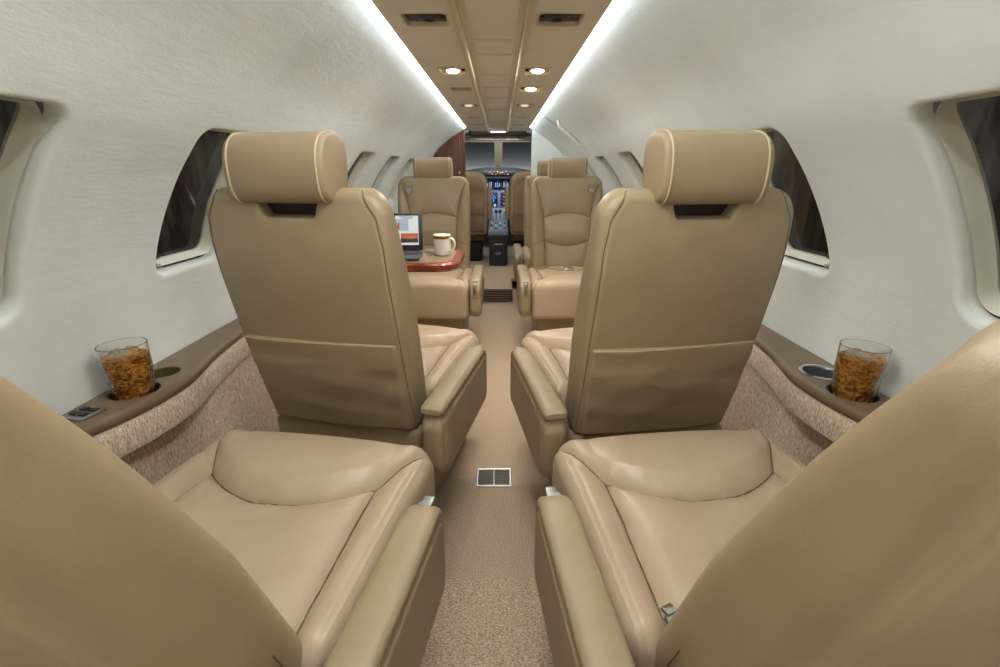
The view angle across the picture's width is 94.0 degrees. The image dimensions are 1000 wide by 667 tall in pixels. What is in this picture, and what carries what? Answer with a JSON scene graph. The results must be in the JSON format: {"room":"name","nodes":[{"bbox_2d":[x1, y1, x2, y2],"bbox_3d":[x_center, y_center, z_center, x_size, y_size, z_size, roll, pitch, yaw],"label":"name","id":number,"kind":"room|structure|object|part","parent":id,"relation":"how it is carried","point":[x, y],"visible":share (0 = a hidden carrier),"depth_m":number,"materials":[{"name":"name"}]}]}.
{"room":"aircraft cabin","nodes":[
{"label":"aircraft cabin","id":0,"kind":"room"},
{"bbox_2d":[0,0,465,414],"bbox_3d":[-0.670,-0.613,1.931,0.630,0.947,6.450,0,19,0],"label":"wall","id":1,"kind":"structure","parent":0,"point":[127,89],"depth_m":1.04,"materials":[{"name":"plastic"}]},
{"bbox_2d":[0,96,41,297],"bbox_3d":[-0.887,-0.184,0.711,0.249,0.402,0.309,0,19,0],"label":"window","id":2,"kind":"structure","parent":1,"relation":"in","point":[24,127],"depth_m":0.81,"materials":[{"name":"beige plastic"}]},
{"bbox_2d":[156,128,233,268],"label":"window","id":3,"kind":"structure","parent":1,"point":[181,227],"depth_m":3.56,"materials":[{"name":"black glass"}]},
{"bbox_2d":[347,151,369,187],"bbox_3d":[-0.887,-0.865,2.682,0.249,0.402,0.309,0,19,0],"label":"window","id":4,"kind":"structure","parent":1,"relation":"in","point":[365,155],"depth_m":2.79,"materials":[{"name":"beige plastic"}]},
{"bbox_2d":[373,156,394,189],"bbox_3d":[-0.887,-1.092,3.339,0.249,0.402,0.309,0,19,0],"label":"window","id":5,"kind":"structure","parent":1,"relation":"in","point":[390,160],"depth_m":3.45,"materials":[{"name":"beige plastic"}]},
{"bbox_2d":[388,159,411,202],"bbox_3d":[-0.887,-1.319,3.996,0.249,0.402,0.309,0,19,0],"label":"window","id":6,"kind":"structure","parent":1,"relation":"in","point":[391,196],"depth_m":4.13,"materials":[{"name":"beige plastic"}]},
{"bbox_2d":[363,0,620,128],"bbox_3d":[-0.020,-1.070,1.746,0.670,0.038,6.400,0,19,0],"label":"ceiling light strips","id":7,"kind":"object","parent":1,"relation":"attached to","point":[369,3],"depth_m":1.68,"materials":[{"name":"plastic"}]},
{"bbox_2d":[420,578,553,666],"bbox_3d":[-0.020,1.079,0.283,1.770,0.050,2.230,0,19,0],"label":"floor","id":8,"kind":"structure","parent":0,"point":[479,622],"depth_m":1.18,"materials":[{"name":"carpet"}]},
{"bbox_2d":[0,375,445,666],"bbox_3d":[-0.462,0.296,0.727,0.647,1.167,0.861,3,19,9],"label":"seat","id":9,"kind":"object","parent":8,"relation":"on","point":[260,548],"visible":1,"depth_m":0.51,"materials":[{"name":"beige leather"}]},
{"bbox_3d":[-0.536,0.253,0.481,0.504,0.715,0.155,3,39,9],"label":"backrest","id":10,"kind":"part","parent":9,"relation":"part of","materials":[{"name":"beige leather"}]},
{"bbox_2d":[154,430,434,666],"bbox_3d":[-0.475,0.434,0.949,0.570,0.251,0.540,3,19,9],"label":"seat cushion","id":11,"kind":"object","parent":9,"relation":"on","point":[311,518],"depth_m":0.91,"materials":[{"name":"beige leather"}]},
{"bbox_3d":[-0.181,0.516,0.719,0.066,0.213,0.530,3,19,9],"label":"arm panel","id":12,"kind":"part","parent":9,"relation":"part of","materials":[{"name":"beige leather"}]},
{"bbox_3d":[-0.144,0.359,0.924,0.030,0.072,0.055,3,19,8],"label":"recline lever","id":13,"kind":"part","parent":9,"relation":"part of","materials":[{"name":"grey metal"}]},
{"bbox_2d":[534,319,999,666],"bbox_3d":[0.416,0.299,0.726,0.647,1.160,0.891,-2,19,-6],"label":"seat","id":14,"kind":"object","parent":8,"relation":"on","point":[700,548],"visible":1,"depth_m":0.38,"materials":[{"name":"beige leather"}]},
{"bbox_3d":[0.105,0.349,0.951,0.030,0.072,0.055,-2,19,-6],"label":"recline lever","id":15,"kind":"part","parent":14,"relation":"part of","materials":[{"name":"grey metal"}]},
{"bbox_3d":[0.129,0.507,0.745,0.066,0.213,0.530,-2,19,-6],"label":"arm panel","id":16,"kind":"part","parent":14,"relation":"part of","materials":[{"name":"beige leather"}]},
{"bbox_2d":[552,429,805,666],"bbox_3d":[0.436,0.430,0.960,0.570,0.251,0.540,-2,19,-6],"label":"seat cushion","id":17,"kind":"object","parent":14,"relation":"on","point":[653,510],"depth_m":0.93,"materials":[{"name":"beige leather"}]},
{"bbox_2d":[371,0,612,130],"bbox_3d":[-0.020,-1.032,1.738,0.600,0.017,6.360,0,19,0],"label":"ceiling","id":18,"kind":"structure","parent":0,"point":[492,28],"depth_m":1.59,"materials":[{"name":"beige plastic"}]},
{"bbox_2d":[400,12,449,26],"bbox_3d":[-0.205,-0.872,1.286,0.127,0.015,0.123,0,19,0],"label":"outlet","id":19,"kind":"object","parent":18,"relation":"attached to","point":[411,19],"visible":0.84,"depth_m":1.30,"materials":[{"name":"beige plastic"}]},
{"bbox_3d":[-0.205,-0.878,1.284,0.124,0.002,0.120,0,19,0],"label":"plate","id":20,"kind":"part","parent":19,"relation":"part of","materials":[{"name":"brown"}]},
{"bbox_2d":[437,67,467,74],"bbox_3d":[-0.196,-1.095,1.939,0.115,0.021,0.149,0,19,0],"label":"recessed light","id":21,"kind":"object","parent":18,"relation":"in","point":[443,70],"visible":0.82,"depth_m":1.94,"materials":[{"name":"gold"}]},
{"bbox_2d":[450,87,472,90],"bbox_3d":[-0.196,-1.245,2.363,0.109,0.014,0.099,0,19,0],"label":"ceiling slot","id":22,"kind":"object","parent":18,"relation":"attached to","point":[451,88],"visible":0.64,"depth_m":2.40,"materials":[{"name":"beige plastic"}]},
{"bbox_2d":[446,0,488,131],"bbox_3d":[-0.119,-1.019,1.738,0.024,0.017,6.350,0,19,0],"label":"trim","id":23,"kind":"structure","parent":18,"relation":"attached to","point":[453,7],"depth_m":1.53,"materials":[{"name":"beige"}]},
{"bbox_2d":[459,104,477,106],"bbox_3d":[-0.196,-1.438,2.931,0.111,0.021,0.135,0,19,0],"label":"recessed light","id":24,"kind":"object","parent":18,"relation":"in","point":[461,105],"visible":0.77,"depth_m":2.93,"materials":[{"name":"beige"}]},
{"bbox_3d":[-0.020,-0.839,1.181,0.140,0.017,0.420,0,19,0],"label":"access panel","id":25,"kind":"part","parent":18,"relation":"part of","materials":[{"name":"beige plastic"}]},
{"bbox_3d":[-0.020,-0.981,1.592,0.132,0.017,0.160,0,19,0],"label":"access panel","id":26,"kind":"part","parent":18,"relation":"part of","materials":[{"name":"beige plastic"}]},
{"bbox_3d":[-0.020,-1.055,1.807,0.132,0.017,0.235,0,19,0],"label":"access panel","id":27,"kind":"part","parent":18,"relation":"part of","materials":[{"name":"beige plastic"}]},
{"bbox_3d":[-0.020,-1.187,2.187,0.132,0.017,0.290,0,19,0],"label":"access panel","id":28,"kind":"part","parent":18,"relation":"part of","materials":[{"name":"beige plastic"}]},
{"bbox_3d":[-0.020,-1.296,2.504,0.132,0.017,0.300,0,19,0],"label":"access panel","id":29,"kind":"part","parent":18,"relation":"part of","materials":[{"name":"beige plastic"}]},
{"bbox_3d":[-0.020,-1.437,2.910,0.132,0.017,0.460,0,19,0],"label":"access panel","id":30,"kind":"part","parent":18,"relation":"part of","materials":[{"name":"beige plastic"}]},
{"bbox_3d":[-0.020,-1.874,4.177,0.132,0.017,0.680,0,19,0],"label":"access panel","id":31,"kind":"part","parent":18,"relation":"part of","materials":[{"name":"beige plastic"}]},
{"bbox_3d":[-0.020,-1.637,3.492,0.132,0.017,0.670,0,19,0],"label":"access panel","id":32,"kind":"part","parent":18,"relation":"part of","materials":[{"name":"beige plastic"}]},
{"bbox_2d":[507,0,536,131],"bbox_3d":[0.079,-1.019,1.738,0.024,0.017,6.350,0,19,0],"label":"trim","id":33,"kind":"structure","parent":18,"relation":"attached to","point":[531,4],"depth_m":1.53,"materials":[{"name":"beige"}]},
{"bbox_2d":[516,104,533,106],"bbox_3d":[0.156,-1.438,2.931,0.111,0.021,0.135,0,19,0],"label":"recessed light","id":34,"kind":"object","parent":18,"relation":"in","point":[517,105],"visible":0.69,"depth_m":2.93,"materials":[{"name":"beige"}]},
{"bbox_2d":[519,87,542,91],"bbox_3d":[0.156,-1.242,2.364,0.115,0.021,0.149,0,19,0],"label":"recessed light","id":35,"kind":"object","parent":18,"relation":"in","point":[521,89],"visible":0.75,"depth_m":2.37,"materials":[{"name":"gold"}]},
{"bbox_2d":[523,67,552,74],"bbox_3d":[0.156,-1.095,1.939,0.115,0.021,0.149,0,19,0],"label":"recessed light","id":36,"kind":"object","parent":18,"relation":"in","point":[527,70],"visible":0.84,"depth_m":1.94,"materials":[{"name":"gold"}]},
{"bbox_2d":[536,12,584,26],"bbox_3d":[0.165,-0.872,1.286,0.127,0.015,0.123,0,19,0],"label":"outlet","id":37,"kind":"object","parent":18,"relation":"attached to","point":[544,19],"visible":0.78,"depth_m":1.30,"materials":[{"name":"beige plastic"}]},
{"bbox_3d":[0.165,-0.878,1.284,0.124,0.002,0.120,0,19,0],"label":"plate","id":38,"kind":"part","parent":37,"relation":"part of","materials":[{"name":"brown plastic"}]},
{"bbox_2d":[435,281,551,577],"bbox_3d":[-0.020,0.037,3.308,1.770,0.030,4.170,0,19,0],"label":"floor","id":39,"kind":"structure","parent":0,"point":[489,532],"depth_m":1.73,"materials":[{"name":"carpet"}]},
{"bbox_2d":[62,318,279,484],"bbox_3d":[-0.899,0.120,2.105,0.149,0.598,6.200,0,19,0],"label":"ledge","id":40,"kind":"object","parent":39,"relation":"on","point":[212,387],"visible":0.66,"depth_m":1.30,"materials":[{"name":"beige fabric"}]},
{"bbox_3d":[-0.928,0.178,1.040,0.058,0.005,0.058,4,19,11],"label":"control plate","id":41,"kind":"part","parent":40,"relation":"part of","materials":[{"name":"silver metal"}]},
{"bbox_2d":[94,337,158,400],"bbox_3d":[-0.904,0.096,1.138,0.102,0.151,0.102,1,19,4],"label":"tumbler","id":42,"kind":"object","parent":40,"relation":"in","point":[126,364],"visible":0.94,"depth_m":1.11,"materials":[{"name":"clear glass"}]},
{"bbox_3d":[-0.913,0.171,2.122,0.030,0.490,6.200,0,19,0],"label":"tweed panel","id":43,"kind":"part","parent":40,"relation":"part of","materials":[{"name":"fabric"}]},
{"bbox_2d":[406,249,464,271],"bbox_3d":[-0.525,-0.299,2.214,0.700,0.145,0.430,0,19,0],"label":"folding table","id":44,"kind":"object","parent":40,"relation":"attached to","point":[428,262],"visible":0.24,"depth_m":2.03,"materials":[{"name":"brown wood"}]},
{"bbox_2d":[394,213,422,260],"bbox_3d":[-0.512,-0.442,2.121,0.300,0.185,0.248,-1,19,-4],"label":"laptop","id":45,"kind":"object","parent":44,"relation":"on","point":[409,225],"visible":0.27,"depth_m":2.21,"materials":[{"name":"grey plastic"}]},
{"bbox_2d":[395,219,408,230],"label":"picture","id":46,"kind":"object","parent":45,"relation":"attached to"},
{"bbox_2d":[401,233,417,242],"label":"picture","id":47,"kind":"object","parent":45,"relation":"on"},
{"bbox_2d":[424,249,433,252],"bbox_3d":[-0.328,-0.406,2.293,0.092,0.005,0.092,0,19,0],"label":"coaster","id":48,"kind":"object","parent":44,"relation":"on","point":[429,250],"visible":0.56,"depth_m":2.27,"materials":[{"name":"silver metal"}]},
{"bbox_2d":[433,233,455,255],"bbox_3d":[-0.261,-0.417,2.185,0.102,0.096,0.084,-3,19,-8],"label":"mug","id":49,"kind":"object","parent":44,"relation":"on","point":[442,241],"visible":1,"depth_m":2.15,"materials":[{"name":"white ceramic"}]},
{"bbox_3d":[-0.221,-0.411,2.161,0.035,0.067,0.010,9,21,24],"label":"handle","id":50,"kind":"part","parent":49,"relation":"part of","materials":[{"name":"white ceramic"}]},
{"bbox_2d":[206,130,486,497],"bbox_3d":[-0.401,-0.015,1.584,0.647,1.193,0.799,4,19,11],"label":"seat","id":51,"kind":"object","parent":39,"relation":"on","point":[313,267],"visible":0.99,"depth_m":1.23,"materials":[{"name":"beige leather"}]},
{"bbox_3d":[-0.490,-0.052,1.324,0.504,0.715,0.155,4,31,11],"label":"backrest","id":52,"kind":"part","parent":51,"relation":"part of","materials":[{"name":"beige leather"}]},
{"bbox_2d":[418,324,478,424],"bbox_3d":[-0.412,0.146,1.781,0.570,0.251,0.540,4,19,11],"label":"seat cushion","id":53,"kind":"object","parent":51,"relation":"on","point":[441,347],"depth_m":1.75,"materials":[{"name":"beige leather"}]},
{"bbox_3d":[-0.418,0.391,1.835,0.470,0.262,0.470,4,19,11],"label":"seat","id":54,"kind":"part","parent":51,"relation":"part of","materials":[{"name":"beige leather"}]},
{"bbox_3d":[-0.131,0.234,1.538,0.066,0.213,0.530,4,19,11],"label":"arm panel","id":55,"kind":"part","parent":51,"relation":"part of","materials":[{"name":"beige leather"}]},
{"bbox_2d":[398,157,483,329],"bbox_3d":[-0.431,-0.535,3.077,0.639,1.202,0.866,0,19,0],"label":"seat","id":56,"kind":"object","parent":39,"relation":"on","point":[444,299],"visible":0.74,"depth_m":3.21,"materials":[{"name":"beige leather"}]},
{"bbox_3d":[-0.466,-0.749,3.327,0.504,0.715,0.155,0,11,0],"label":"backrest","id":57,"kind":"part","parent":56,"relation":"part of","materials":[{"name":"beige leather"}]},
{"bbox_2d":[408,268,471,318],"bbox_3d":[-0.466,-0.286,3.033,0.570,0.251,0.540,0,19,0],"label":"seat cushion","id":58,"kind":"object","parent":56,"relation":"on","point":[436,295],"depth_m":2.79,"materials":[{"name":"beige leather"}]},
{"bbox_3d":[-0.466,-0.087,3.218,0.470,0.262,0.470,0,19,0],"label":"seat","id":59,"kind":"part","parent":56,"relation":"part of","materials":[{"name":"beige leather"}]},
{"bbox_3d":[-0.147,-0.269,2.740,0.030,0.072,0.055,0,19,0],"label":"recline lever","id":60,"kind":"part","parent":56,"relation":"part of","materials":[{"name":"grey metal"}]},
{"bbox_3d":[-0.145,-0.272,3.001,0.066,0.213,0.530,0,19,0],"label":"arm panel","id":61,"kind":"part","parent":56,"relation":"part of","materials":[{"name":"beige leather"}]},
{"bbox_2d":[476,468,511,486],"bbox_3d":[-0.023,0.547,1.776,0.132,0.006,0.112,0,19,0],"label":"floor vent","id":62,"kind":"object","parent":39,"relation":"in","point":[486,477],"visible":1,"depth_m":1.77,"materials":[{"name":"grey metal"}]},
{"bbox_3d":[-0.023,0.549,1.777,0.120,0.001,0.100,0,19,0],"label":"plate","id":63,"kind":"part","parent":62,"relation":"part of","materials":[{"name":"black plastic"}]},
{"bbox_2d":[513,161,547,279],"bbox_3d":[0.435,-0.862,4.022,0.639,1.202,0.866,0,19,0],"label":"seat","id":64,"kind":"object","parent":39,"relation":"on","point":[521,255],"visible":0.16,"depth_m":4.16,"materials":[{"name":"beige leather"}]},
{"bbox_3d":[0.149,-0.598,3.946,0.066,0.213,0.530,0,19,0],"label":"arm panel","id":65,"kind":"part","parent":64,"relation":"part of","materials":[{"name":"beige leather"}]},
{"bbox_2d":[522,246,530,268],"bbox_3d":[0.470,-0.613,3.978,0.570,0.251,0.540,0,19,0],"label":"seat cushion","id":66,"kind":"object","parent":64,"relation":"on","point":[525,250],"depth_m":3.73,"materials":[{"name":"beige leather"}]},
{"bbox_3d":[0.470,-1.075,4.272,0.504,0.715,0.155,0,11,0],"label":"backrest","id":67,"kind":"part","parent":64,"relation":"part of","materials":[{"name":"beige leather"}]},
{"bbox_2d":[517,157,602,330],"bbox_3d":[0.435,-0.535,3.077,0.639,1.202,0.866,0,19,0],"label":"seat","id":68,"kind":"object","parent":39,"relation":"on","point":[565,201],"visible":0.77,"depth_m":3.24,"materials":[{"name":"beige leather"}]},
{"bbox_3d":[0.149,-0.272,3.001,0.066,0.213,0.530,0,19,0],"label":"arm panel","id":69,"kind":"part","parent":68,"relation":"part of","materials":[{"name":"beige leather"}]},
{"bbox_3d":[0.151,-0.269,2.740,0.030,0.072,0.055,0,19,0],"label":"recline lever","id":70,"kind":"part","parent":68,"relation":"part of","materials":[{"name":"grey metal"}]},
{"bbox_3d":[0.470,-0.087,3.218,0.470,0.262,0.470,0,19,0],"label":"seat","id":71,"kind":"part","parent":68,"relation":"part of","materials":[{"name":"beige leather"}]},
{"bbox_2d":[528,266,582,318],"bbox_3d":[0.470,-0.286,3.033,0.570,0.251,0.540,0,19,0],"label":"seat cushion","id":72,"kind":"object","parent":68,"relation":"on","point":[554,290],"depth_m":2.79,"materials":[{"name":"beige leather"}]},
{"bbox_3d":[0.470,-0.749,3.327,0.504,0.715,0.155,0,11,0],"label":"backrest","id":73,"kind":"part","parent":68,"relation":"part of","materials":[{"name":"beige leather"}]},
{"bbox_2d":[510,128,792,485],"bbox_3d":[0.384,-0.003,1.550,0.647,1.193,0.799,-3,19,-9],"label":"seat","id":74,"kind":"object","parent":39,"relation":"on","point":[681,270],"visible":0.98,"depth_m":1.18,"materials":[{"name":"beige leather"}]},
{"bbox_3d":[0.108,0.241,1.518,0.066,0.213,0.530,-3,19,-9],"label":"arm panel","id":75,"kind":"part","parent":74,"relation":"part of","materials":[{"name":"beige leather"}]},
{"bbox_2d":[521,327,572,441],"bbox_3d":[0.402,0.158,1.747,0.570,0.251,0.540,-3,19,-9],"label":"seat cushion","id":76,"kind":"object","parent":74,"relation":"on","point":[551,349],"depth_m":1.70,"materials":[{"name":"beige leather"}]},
{"bbox_3d":[0.461,-0.039,1.287,0.504,0.715,0.155,-3,31,-9],"label":"backrest","id":77,"kind":"part","parent":74,"relation":"part of","materials":[{"name":"beige leather"}]},
{"bbox_2d":[720,324,890,465],"bbox_3d":[0.859,0.121,2.105,0.149,0.597,6.200,0,19,0],"label":"ledge","id":78,"kind":"object","parent":39,"relation":"on","point":[782,393],"visible":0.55,"depth_m":1.35,"materials":[{"name":"beige fabric"}]},
{"bbox_3d":[0.873,0.171,2.122,0.030,0.490,6.200,0,19,0],"label":"tweed panel","id":79,"kind":"part","parent":78,"relation":"part of","materials":[{"name":"fabric"}]},
{"bbox_2d":[829,339,892,402],"bbox_3d":[0.864,0.100,1.126,0.102,0.151,0.102,1,19,4],"label":"tumbler","id":80,"kind":"object","parent":78,"relation":"in","point":[860,365],"visible":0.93,"depth_m":1.10,"materials":[{"name":"clear glass"}]},
{"bbox_2d":[470,245,516,288],"bbox_3d":[-0.020,-0.815,5.437,1.770,0.050,2.690,0,19,0],"label":"floor","id":81,"kind":"structure","parent":0,"point":[495,277],"depth_m":4.88,"materials":[{"name":"carpet"}]},
{"bbox_2d":[433,131,465,177],"bbox_3d":[-0.661,-1.402,4.954,0.606,1.375,0.079,0,19,0],"label":"wall","id":82,"kind":"structure","parent":81,"relation":"on","point":[454,148],"depth_m":4.78,"materials":[{"name":"brown wood"}]},
{"bbox_2d":[461,130,470,135],"bbox_3d":[-0.345,-2.046,4.752,0.100,0.050,0.050,0,19,0],"label":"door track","id":83,"kind":"object","parent":82,"relation":"attached to","point":[467,132],"visible":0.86,"depth_m":4.73,"materials":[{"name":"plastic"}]},
{"bbox_2d":[466,171,491,260],"bbox_3d":[-0.327,-1.341,5.352,0.486,0.998,0.586,0,19,0],"label":"seat","id":84,"kind":"object","parent":81,"relation":"on","point":[480,194],"visible":0.52,"depth_m":5.11,"materials":[{"name":"brown leather"}]},
{"bbox_3d":[-0.355,-1.013,5.564,0.300,0.240,0.340,0,19,0],"label":"seat","id":85,"kind":"part","parent":84,"relation":"part of","materials":[{"name":"black"}]},
{"bbox_3d":[-0.355,-1.429,5.123,0.430,0.680,0.117,0,24,0],"label":"backrest","id":86,"kind":"part","parent":84,"relation":"part of","materials":[{"name":"beige leather"}]},
{"bbox_2d":[470,234,486,240],"bbox_3d":[-0.355,-1.183,5.506,0.400,0.120,0.400,0,19,0],"label":"seat cushion","id":87,"kind":"object","parent":84,"relation":"on","point":[473,237],"depth_m":5.33,"materials":[{"name":"brown leather"}]},
{"bbox_3d":[-0.112,-1.451,5.180,0.055,0.360,0.070,0,19,0],"label":"armrest","id":88,"kind":"part","parent":84,"relation":"part of","materials":[{"name":"beige leather"}]},
{"bbox_2d":[483,289,511,301],"bbox_3d":[-0.020,-0.340,4.162,0.260,0.113,0.022,0,19,0],"label":"step","id":89,"kind":"structure","parent":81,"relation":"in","point":[490,295],"depth_m":4.16,"materials":[{"name":"black"}]},
{"bbox_2d":[488,208,507,265],"bbox_3d":[-0.020,-1.186,5.557,0.210,0.572,1.060,0,19,0],"label":"pedestal","id":90,"kind":"object","parent":81,"relation":"on","point":[498,226],"visible":0.98,"depth_m":5.12,"materials":[{"name":"black"}]},
{"bbox_2d":[466,167,530,219],"bbox_3d":[-0.020,-1.815,6.041,1.400,0.645,0.495,0,19,0],"label":"panel","id":91,"kind":"object","parent":81,"relation":"on","point":[498,178],"visible":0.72,"depth_m":5.91,"materials":[{"name":"black plastic"}]},
{"bbox_3d":[-0.020,-1.978,5.739,0.440,0.055,0.020,0,19,0],"label":"eyebrow panel","id":92,"kind":"part","parent":91,"relation":"part of","materials":[{"name":"black plastic"}]},
{"bbox_2d":[505,171,530,246],"bbox_3d":[0.297,-1.341,5.352,0.486,0.998,0.586,0,19,0],"label":"seat","id":93,"kind":"object","parent":81,"relation":"on","point":[514,193],"visible":0.48,"depth_m":5.09,"materials":[{"name":"brown leather"}]},
{"bbox_3d":[0.082,-1.451,5.180,0.055,0.360,0.070,0,19,0],"label":"armrest","id":94,"kind":"part","parent":93,"relation":"part of","materials":[{"name":"beige leather"}]},
{"bbox_2d":[510,234,523,240],"bbox_3d":[0.325,-1.183,5.506,0.400,0.120,0.400,0,19,0],"label":"seat cushion","id":95,"kind":"object","parent":93,"relation":"on","point":[514,237],"depth_m":5.33,"materials":[{"name":"brown leather"}]},
{"bbox_3d":[0.325,-1.013,5.564,0.300,0.240,0.340,0,19,0],"label":"seat","id":96,"kind":"part","parent":93,"relation":"part of","materials":[{"name":"beige leather"}]},
{"bbox_3d":[0.325,-1.429,5.123,0.430,0.680,0.117,0,24,0],"label":"backrest","id":97,"kind":"part","parent":93,"relation":"part of","materials":[{"name":"beige leather"}]},
{"bbox_2d":[465,128,531,140],"bbox_3d":[-0.020,-2.294,5.370,1.500,0.090,1.250,0,19,0],"label":"ceiling","id":98,"kind":"structure","parent":0,"point":[467,138],"depth_m":5.14,"materials":[{"name":"brown plastic"}]},
{"bbox_2d":[470,135,525,139],"bbox_3d":[-0.020,-2.229,5.313,0.620,0.036,0.300,0,19,0],"label":"panel","id":99,"kind":"object","parent":98,"relation":"attached to","point":[475,137],"visible":1,"depth_m":5.18,"materials":[{"name":"brown"}]},
{"bbox_2d":[490,131,505,132],"bbox_3d":[-0.020,-2.067,4.777,0.160,0.012,0.050,0,19,0],"label":"recessed light","id":100,"kind":"object","parent":98,"relation":"in","point":[490,131],"visible":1,"depth_m":4.75,"materials":[{"name":"white plastic"}]},
{"bbox_2d":[465,141,531,166],"bbox_3d":[-0.020,-2.271,6.154,1.500,0.585,0.575,0,19,0],"label":"window","id":101,"kind":"structure","parent":98,"relation":"attached to","point":[498,144],"depth_m":6.00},
{"bbox_3d":[-0.020,-2.314,6.129,0.100,0.448,0.441,0,19,0],"label":"post","id":102,"kind":"part","parent":101,"relation":"part of","materials":[{"name":"grey plastic"}]},
{"bbox_2d":[531,129,563,174],"bbox_3d":[0.631,-1.397,4.977,0.613,1.450,0.060,0,19,0],"label":"wall","id":103,"kind":"structure","parent":0,"point":[542,149],"depth_m":4.78,"materials":[{"name":"plastic"}]},
{"bbox_2d":[525,130,531,135],"bbox_3d":[0.305,-2.046,4.752,0.100,0.050,0.050,0,19,0],"label":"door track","id":104,"kind":"object","parent":103,"relation":"attached to","point":[528,132],"visible":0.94,"depth_m":4.73,"materials":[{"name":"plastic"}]},
{"bbox_2d":[531,0,999,397],"bbox_3d":[0.630,-0.613,1.931,0.630,0.947,6.450,0,19,0],"label":"wall","id":105,"kind":"structure","parent":0,"point":[852,87],"depth_m":1.03,"materials":[{"name":"plastic"}]},
{"bbox_2d":[557,120,584,147],"bbox_3d":[0.519,-1.476,3.461,0.224,0.188,0.213,0,19,0],"label":"handle","id":106,"kind":"object","parent":105,"relation":"attached to","point":[563,128],"visible":0.99,"depth_m":3.41,"materials":[{"name":"white plastic"}]},
{"bbox_3d":[0.527,-1.492,3.484,0.194,0.161,0.160,0,19,0],"label":"plate","id":107,"kind":"part","parent":106,"relation":"part of","materials":[{"name":"white plastic"}]},
{"bbox_2d":[588,163,604,196],"bbox_3d":[0.847,-1.319,3.996,0.249,0.402,0.309,0,19,0],"label":"window","id":108,"kind":"structure","parent":105,"relation":"in","point":[589,166],"depth_m":4.11,"materials":[{"name":"beige plastic"}]},
{"bbox_2d":[600,156,621,187],"bbox_3d":[0.847,-1.092,3.339,0.249,0.402,0.309,0,19,0],"label":"window","id":109,"kind":"structure","parent":105,"relation":"in","point":[610,170],"depth_m":3.45,"materials":[{"name":"beige plastic"}]},
{"bbox_2d":[623,151,642,187],"bbox_3d":[0.847,-0.865,2.682,0.249,0.402,0.309,0,19,0],"label":"window","id":110,"kind":"structure","parent":105,"relation":"in","point":[627,155],"depth_m":2.78,"materials":[{"name":"beige plastic"}]},
{"bbox_2d":[760,128,829,268],"bbox_3d":[0.847,-0.411,1.368,0.249,0.402,0.309,0,19,0],"label":"window","id":111,"kind":"structure","parent":105,"relation":"in","point":[790,251],"depth_m":1.43,"materials":[{"name":"beige plastic"}]},
{"bbox_2d":[765,130,828,256],"label":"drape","id":112,"kind":"object","parent":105,"point":[807,233],"depth_m":3.61,"materials":[{"name":"black glass"}]},
{"bbox_2d":[934,91,999,315],"bbox_3d":[0.847,-0.184,0.711,0.249,0.402,0.309,0,19,0],"label":"window frame","id":113,"kind":"structure","parent":105,"relation":"in","point":[950,123],"depth_m":0.83,"materials":[{"name":"beige plastic"}]},
{"label":"outside","id":114,"kind":"structure","parent":0,"visible":0},
{"bbox_2d":[0,100,15,147],"label":"drape","id":115,"kind":"object","parent":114,"point":[7,108],"depth_m":2.21,"materials":[{"name":"black fabric"}]},
{"bbox_2d":[348,142,642,244],"bbox_3d":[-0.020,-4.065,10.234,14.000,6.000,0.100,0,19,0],"label":"window","id":116,"kind":"structure","parent":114,"point":[478,154],"depth_m":10.25,"materials":[{"name":"grey glass"}]},
{"bbox_2d":[960,96,999,249],"label":"drape","id":117,"kind":"object","parent":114,"point":[981,116],"depth_m":2.20,"materials":[{"name":"black fabric"}]}
]}

